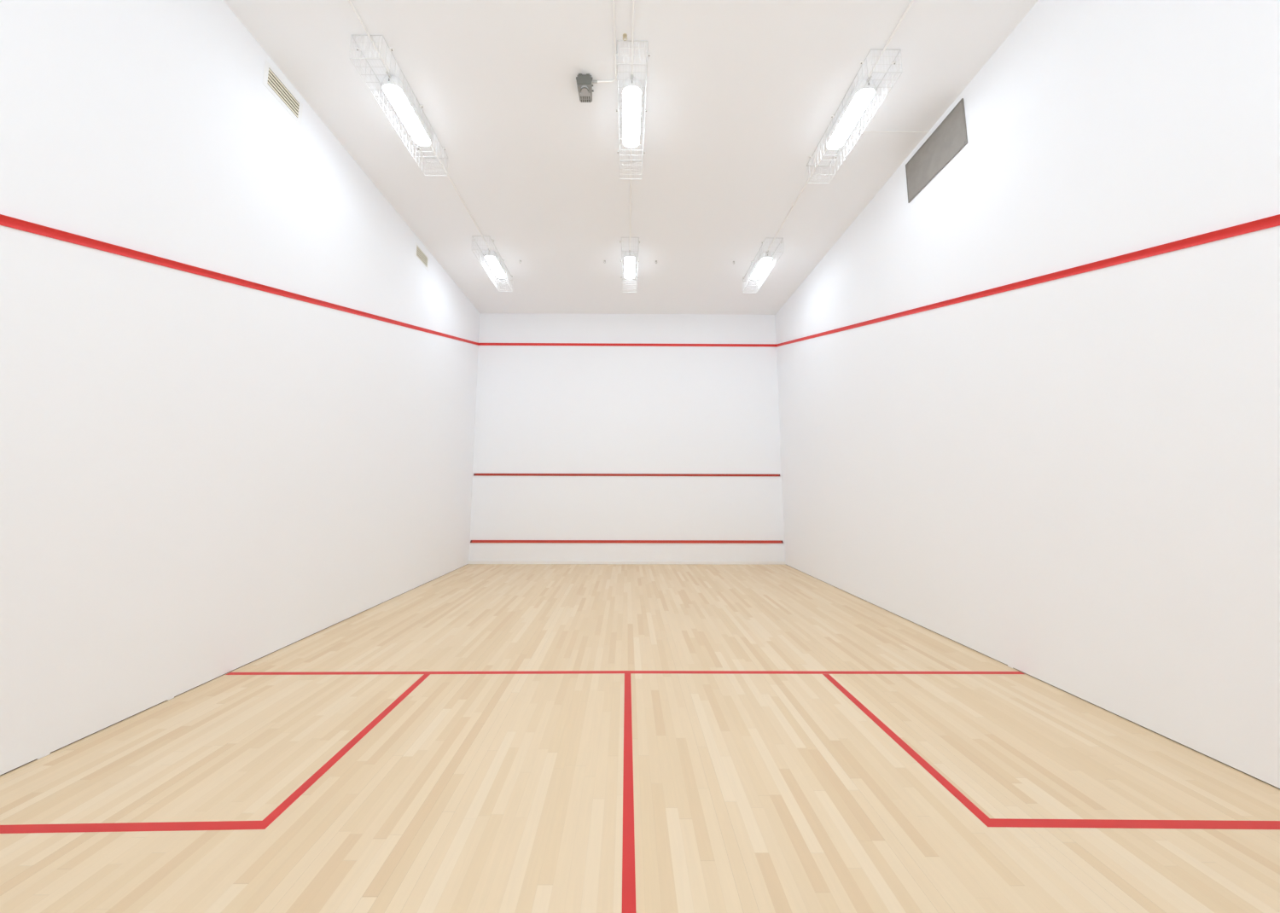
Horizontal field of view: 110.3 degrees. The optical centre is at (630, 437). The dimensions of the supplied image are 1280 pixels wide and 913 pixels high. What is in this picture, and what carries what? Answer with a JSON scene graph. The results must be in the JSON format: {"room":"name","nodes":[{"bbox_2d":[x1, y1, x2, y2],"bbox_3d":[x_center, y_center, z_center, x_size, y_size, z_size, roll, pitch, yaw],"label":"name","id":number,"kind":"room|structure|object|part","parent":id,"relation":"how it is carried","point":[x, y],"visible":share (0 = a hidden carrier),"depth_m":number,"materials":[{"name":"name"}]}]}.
{"room":"squash court","nodes":[
{"label":"squash court","id":0,"kind":"room"},
{"bbox_2d":[0,0,479,775],"bbox_3d":[-3.292,-0.661,4.469,0.151,5.280,9.750,0,-7,0],"label":"wall","id":1,"kind":"structure","parent":0,"point":[202,478],"depth_m":3.23,"materials":[{"name":"white paint"}]},
{"bbox_2d":[0,564,467,775],"bbox_3d":[-3.237,1.956,4.147,0.012,0.007,9.750,0,-7,0],"label":"trim","id":2,"kind":"structure","parent":1,"relation":"attached to","point":[467,564],"depth_m":3.19,"materials":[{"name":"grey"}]},
{"bbox_2d":[0,214,478,345],"bbox_3d":[-3.206,-1.385,4.559,0.018,2.482,9.750,0,-7,0],"label":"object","id":3,"kind":"structure","parent":1,"relation":"attached to","point":[7,221],"depth_m":3.11,"materials":[{"name":"red paint"}]},
{"bbox_2d":[262,59,302,126],"bbox_3d":[-3.204,-3.177,4.125,0.005,0.235,0.458,0,-7,0],"label":"air vent","id":4,"kind":"object","parent":1,"relation":"in","point":[272,81],"visible":1,"depth_m":4.10,"materials":[{"name":"white metal"}]},
{"bbox_2d":[414,241,429,271],"bbox_3d":[-3.225,-2.799,6.905,0.005,0.235,0.458,0,-7,0],"label":"air vent","id":5,"kind":"object","parent":1,"relation":"in","point":[420,254],"visible":1,"depth_m":6.89,"materials":[{"name":"brown metal"}]},
{"bbox_2d":[468,313,785,564],"bbox_3d":[-0.054,-0.045,9.405,6.700,5.280,0.150,0,-7,0],"label":"wall","id":6,"kind":"structure","parent":0,"point":[539,409],"depth_m":9.31,"materials":[{"name":"white paint"}]},
{"bbox_2d":[468,560,785,564],"bbox_3d":[-0.059,2.535,9.006,6.400,0.062,0.012,0,-7,0],"label":"baseboard","id":7,"kind":"structure","parent":6,"relation":"attached to","point":[469,561],"depth_m":9.00,"materials":[{"name":"white paint"}]},
{"bbox_2d":[470,540,783,543],"bbox_3d":[-0.064,2.120,9.056,6.368,0.054,0.014,0,-7,0],"label":"strip","id":8,"kind":"object","parent":6,"relation":"attached to","point":[471,541],"visible":1,"depth_m":9.05,"materials":[{"name":"red paint"}]},
{"bbox_2d":[473,473,779,476],"bbox_3d":[-0.060,0.777,9.222,6.346,0.046,0.012,0,-7,0],"label":"strip","id":9,"kind":"object","parent":6,"relation":"attached to","point":[499,474],"visible":1,"depth_m":9.22,"materials":[{"name":"red paint"}]},
{"bbox_2d":[478,343,776,346],"bbox_3d":[-0.049,-1.985,9.559,6.394,0.050,0.018,0,-7,0],"label":"trim","id":10,"kind":"structure","parent":6,"relation":"attached to","point":[480,344],"depth_m":9.56,"materials":[{"name":"red paint"}]},
{"bbox_2d":[223,0,1038,314],"bbox_3d":[-0.011,-3.345,4.825,6.700,0.150,10.050,0,-7,0],"label":"ceiling","id":11,"kind":"structure","parent":0,"point":[741,94],"depth_m":4.66,"materials":[{"name":"white paint"}]},
{"bbox_2d":[347,0,390,72],"bbox_3d":[-2.195,-3.606,2.031,0.043,0.024,4.153,0,-7,0],"label":"conduit","id":12,"kind":"object","parent":11,"relation":"attached to","point":[349,1],"visible":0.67,"depth_m":3.73,"materials":[{"name":"white"}]},
{"bbox_2d":[349,34,448,175],"bbox_3d":[-2.231,-3.204,4.445,0.322,0.231,1.402,0,-7,0],"label":"guard","id":13,"kind":"object","parent":11,"relation":"attached to","point":[358,49],"visible":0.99,"depth_m":4.25,"materials":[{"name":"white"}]},
{"bbox_2d":[382,70,431,145],"bbox_3d":[-2.231,-3.259,4.488,0.184,0.112,0.820,0,-7,0],"label":"ceiling light","id":14,"kind":"object","parent":11,"relation":"attached to","point":[409,102],"visible":0.77,"depth_m":4.38,"materials":[{"name":"white plastic"}]},
{"bbox_2d":[430,144,489,250],"bbox_3d":[-2.225,-3.119,5.986,0.043,0.024,2.197,0,-7,0],"label":"conduit","id":15,"kind":"object","parent":11,"relation":"attached to","point":[431,146],"visible":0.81,"depth_m":5.73,"materials":[{"name":"white"}]},
{"bbox_2d":[471,235,512,291],"bbox_3d":[-2.257,-2.840,7.401,0.322,0.231,1.402,0,-7,0],"label":"guard","id":16,"kind":"object","parent":11,"relation":"attached to","point":[474,240],"visible":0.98,"depth_m":7.35,"materials":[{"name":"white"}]},
{"bbox_2d":[484,248,506,278],"bbox_3d":[-2.253,-2.892,7.473,0.184,0.112,0.820,0,-7,0],"label":"ceiling light","id":17,"kind":"object","parent":11,"relation":"attached to","point":[487,254],"visible":0.85,"depth_m":7.33,"materials":[{"name":"grey plastic"}]},
{"bbox_2d":[576,73,597,102],"bbox_3d":[-0.406,-3.279,4.202,0.193,0.133,0.203,0,-7,0],"label":"ceiling sensor","id":18,"kind":"object","parent":11,"relation":"attached to","point":[584,82],"visible":1,"depth_m":4.13,"materials":[{"name":"grey plastic"}]},
{"bbox_3d":[-0.425,-3.303,4.111,0.153,0.098,0.006,0,-7,0],"label":"plate","id":19,"kind":"part","parent":18,"relation":"part of","materials":[{"name":"grey plastic"}]},
{"bbox_2d":[597,0,616,82],"bbox_3d":[-0.206,-3.594,2.088,0.218,0.024,4.240,0,-7,0],"label":"conduit","id":20,"kind":"object","parent":11,"relation":"attached to","point":[613,1],"visible":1,"depth_m":3.86,"materials":[{"name":"white"}]},
{"bbox_2d":[622,33,627,40],"bbox_3d":[-0.046,-3.374,3.765,0.039,0.051,0.035,0,-7,0],"label":"brass hook","id":21,"kind":"object","parent":11,"relation":"attached to","point":[625,35],"visible":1,"depth_m":3.76,"materials":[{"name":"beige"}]},
{"bbox_2d":[623,250,635,279],"bbox_3d":[-0.009,-2.884,7.488,0.184,0.112,0.820,0,-7,0],"label":"ceiling light","id":22,"kind":"object","parent":11,"relation":"attached to","point":[629,259],"visible":0.77,"depth_m":7.32,"materials":[{"name":"grey plastic"}]},
{"bbox_2d":[624,256,634,279],"bbox_3d":[-0.009,-2.835,7.482,0.172,0.013,0.734,0,-7,0],"label":"diffuser","id":23,"kind":"object","parent":22,"relation":"attached to","point":[628,260],"depth_m":7.42,"materials":[{"name":"white plastic"}]},
{"bbox_2d":[619,237,640,292],"bbox_3d":[-0.009,-2.832,7.421,0.322,0.231,1.402,0,-7,0],"label":"guard","id":24,"kind":"object","parent":11,"relation":"attached to","point":[623,272],"visible":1,"depth_m":7.37,"materials":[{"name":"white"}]},
{"bbox_2d":[628,147,632,250],"bbox_3d":[0.004,-3.111,6.002,0.043,0.024,2.197,0,-7,0],"label":"conduit","id":25,"kind":"object","parent":11,"relation":"attached to","point":[630,203],"visible":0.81,"depth_m":5.85,"materials":[{"name":"white"}]},
{"bbox_2d":[622,73,641,147],"bbox_3d":[0.013,-3.252,4.504,0.184,0.112,0.820,0,-7,0],"label":"ceiling light","id":26,"kind":"object","parent":11,"relation":"attached to","point":[627,138],"visible":0.9,"depth_m":4.40,"materials":[{"name":"grey plastic"}]},
{"bbox_2d":[613,40,650,179],"bbox_3d":[0.013,-3.194,4.489,0.322,0.231,1.402,0,-7,0],"label":"guard","id":27,"kind":"object","parent":11,"relation":"attached to","point":[629,48],"visible":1,"depth_m":4.23,"materials":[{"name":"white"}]},
{"bbox_2d":[750,250,772,279],"bbox_3d":[2.195,-2.877,7.504,0.184,0.112,0.820,0,-7,0],"label":"ceiling light","id":28,"kind":"object","parent":11,"relation":"attached to","point":[770,258],"visible":0.8,"depth_m":7.38,"materials":[{"name":"grey plastic"}]},
{"bbox_2d":[750,257,771,279],"bbox_3d":[2.195,-2.828,7.498,0.172,0.013,0.734,0,-7,0],"label":"diffuser","id":29,"kind":"object","parent":28,"relation":"attached to","point":[764,261],"depth_m":7.45,"materials":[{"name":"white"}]},
{"bbox_2d":[742,238,783,293],"bbox_3d":[2.179,-2.826,7.432,0.322,0.231,1.402,0,-7,0],"label":"guard","id":30,"kind":"object","parent":11,"relation":"attached to","point":[781,241],"visible":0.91,"depth_m":7.33,"materials":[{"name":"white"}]},
{"bbox_2d":[766,147,826,251],"bbox_3d":[2.192,-3.104,6.017,0.043,0.024,2.197,0,-7,0],"label":"conduit","id":31,"kind":"object","parent":11,"relation":"attached to","point":[825,150],"visible":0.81,"depth_m":5.86,"materials":[{"name":"white"}]},
{"bbox_2d":[826,75,875,149],"bbox_3d":[2.217,-3.245,4.520,0.184,0.112,0.820,0,-7,0],"label":"ceiling light","id":32,"kind":"object","parent":11,"relation":"attached to","point":[853,96],"visible":0.76,"depth_m":4.42,"materials":[{"name":"grey plastic"}]},
{"bbox_2d":[806,48,901,183],"bbox_3d":[2.216,-3.180,4.556,0.322,0.231,1.402,0,-7,0],"label":"guard","id":33,"kind":"object","parent":11,"relation":"attached to","point":[862,62],"visible":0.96,"depth_m":4.35,"materials":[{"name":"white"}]},
{"bbox_2d":[867,0,913,76],"bbox_3d":[2.221,-3.592,2.062,0.043,0.024,4.153,0,-7,0],"label":"conduit","id":34,"kind":"object","parent":11,"relation":"attached to","point":[912,1],"visible":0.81,"depth_m":3.74,"materials":[{"name":"white"}]},
{"bbox_2d":[854,130,928,132],"bbox_3d":[2.787,-3.265,4.760,0.795,0.010,0.010,0,-7,0],"label":"conduit","id":35,"kind":"object","parent":11,"relation":"attached to","point":[854,130],"visible":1,"depth_m":4.76,"materials":[{"name":"white"}]},
{"bbox_2d":[0,564,1279,912],"bbox_3d":[-0.023,2.030,4.162,6.700,0.120,10.050,0,-7,0],"label":"floor","id":36,"kind":"structure","parent":0,"point":[474,793],"depth_m":2.25,"materials":[{"name":"brown wood"}]},
{"bbox_2d":[0,674,430,833],"bbox_3d":[-2.395,1.785,2.717,1.627,0.001,1.676,0,-7,0],"label":"court line","id":37,"kind":"object","parent":36,"relation":"on","point":[226,825],"visible":1,"depth_m":1.94,"materials":[{"name":"red paint"}]},
{"bbox_2d":[225,670,1023,674],"bbox_3d":[-0.019,1.899,3.594,6.390,0.001,0.076,0,-7,0],"label":"court line","id":38,"kind":"object","parent":36,"relation":"on","point":[548,672],"visible":1,"depth_m":3.60,"materials":[{"name":"red paint"}]},
{"bbox_2d":[622,673,635,912],"bbox_3d":[-0.004,1.635,1.460,0.052,0.001,4.270,0,-7,0],"label":"court line","id":39,"kind":"object","parent":36,"relation":"on","point":[628,848],"visible":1,"depth_m":2.01,"materials":[{"name":"red paint"}]},
{"bbox_2d":[822,674,1279,829],"bbox_3d":[2.366,1.800,2.753,1.634,0.001,1.671,0,-7,0],"label":"court line","id":40,"kind":"object","parent":36,"relation":"on","point":[1109,823],"visible":1,"depth_m":1.98,"materials":[{"name":"red paint"}]},
{"bbox_2d":[775,0,1279,788],"bbox_3d":[3.257,-0.640,4.516,0.151,5.280,9.750,0,-7,0],"label":"wall","id":41,"kind":"structure","parent":0,"point":[1072,483],"depth_m":3.15,"materials":[{"name":"white paint"}]},
{"bbox_2d":[905,98,967,203],"bbox_3d":[3.182,-2.963,4.677,0.014,0.470,0.880,0,-7,0],"label":"air vent","id":42,"kind":"object","parent":41,"relation":"in","point":[950,136],"visible":1,"depth_m":4.61,"materials":[{"name":"grey metal"}]},
{"bbox_2d":[776,214,1279,346],"bbox_3d":[3.175,-1.364,4.604,0.018,2.482,9.750,0,-7,0],"label":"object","id":43,"kind":"structure","parent":41,"relation":"attached to","point":[1272,221],"depth_m":3.02,"materials":[{"name":"red paint"}]},
{"bbox_2d":[791,566,1279,789],"bbox_3d":[3.191,1.977,4.193,0.012,0.007,9.750,0,-7,0],"label":"trim","id":44,"kind":"structure","parent":41,"relation":"attached to","point":[791,567],"depth_m":2.99,"materials":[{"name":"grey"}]}
]}

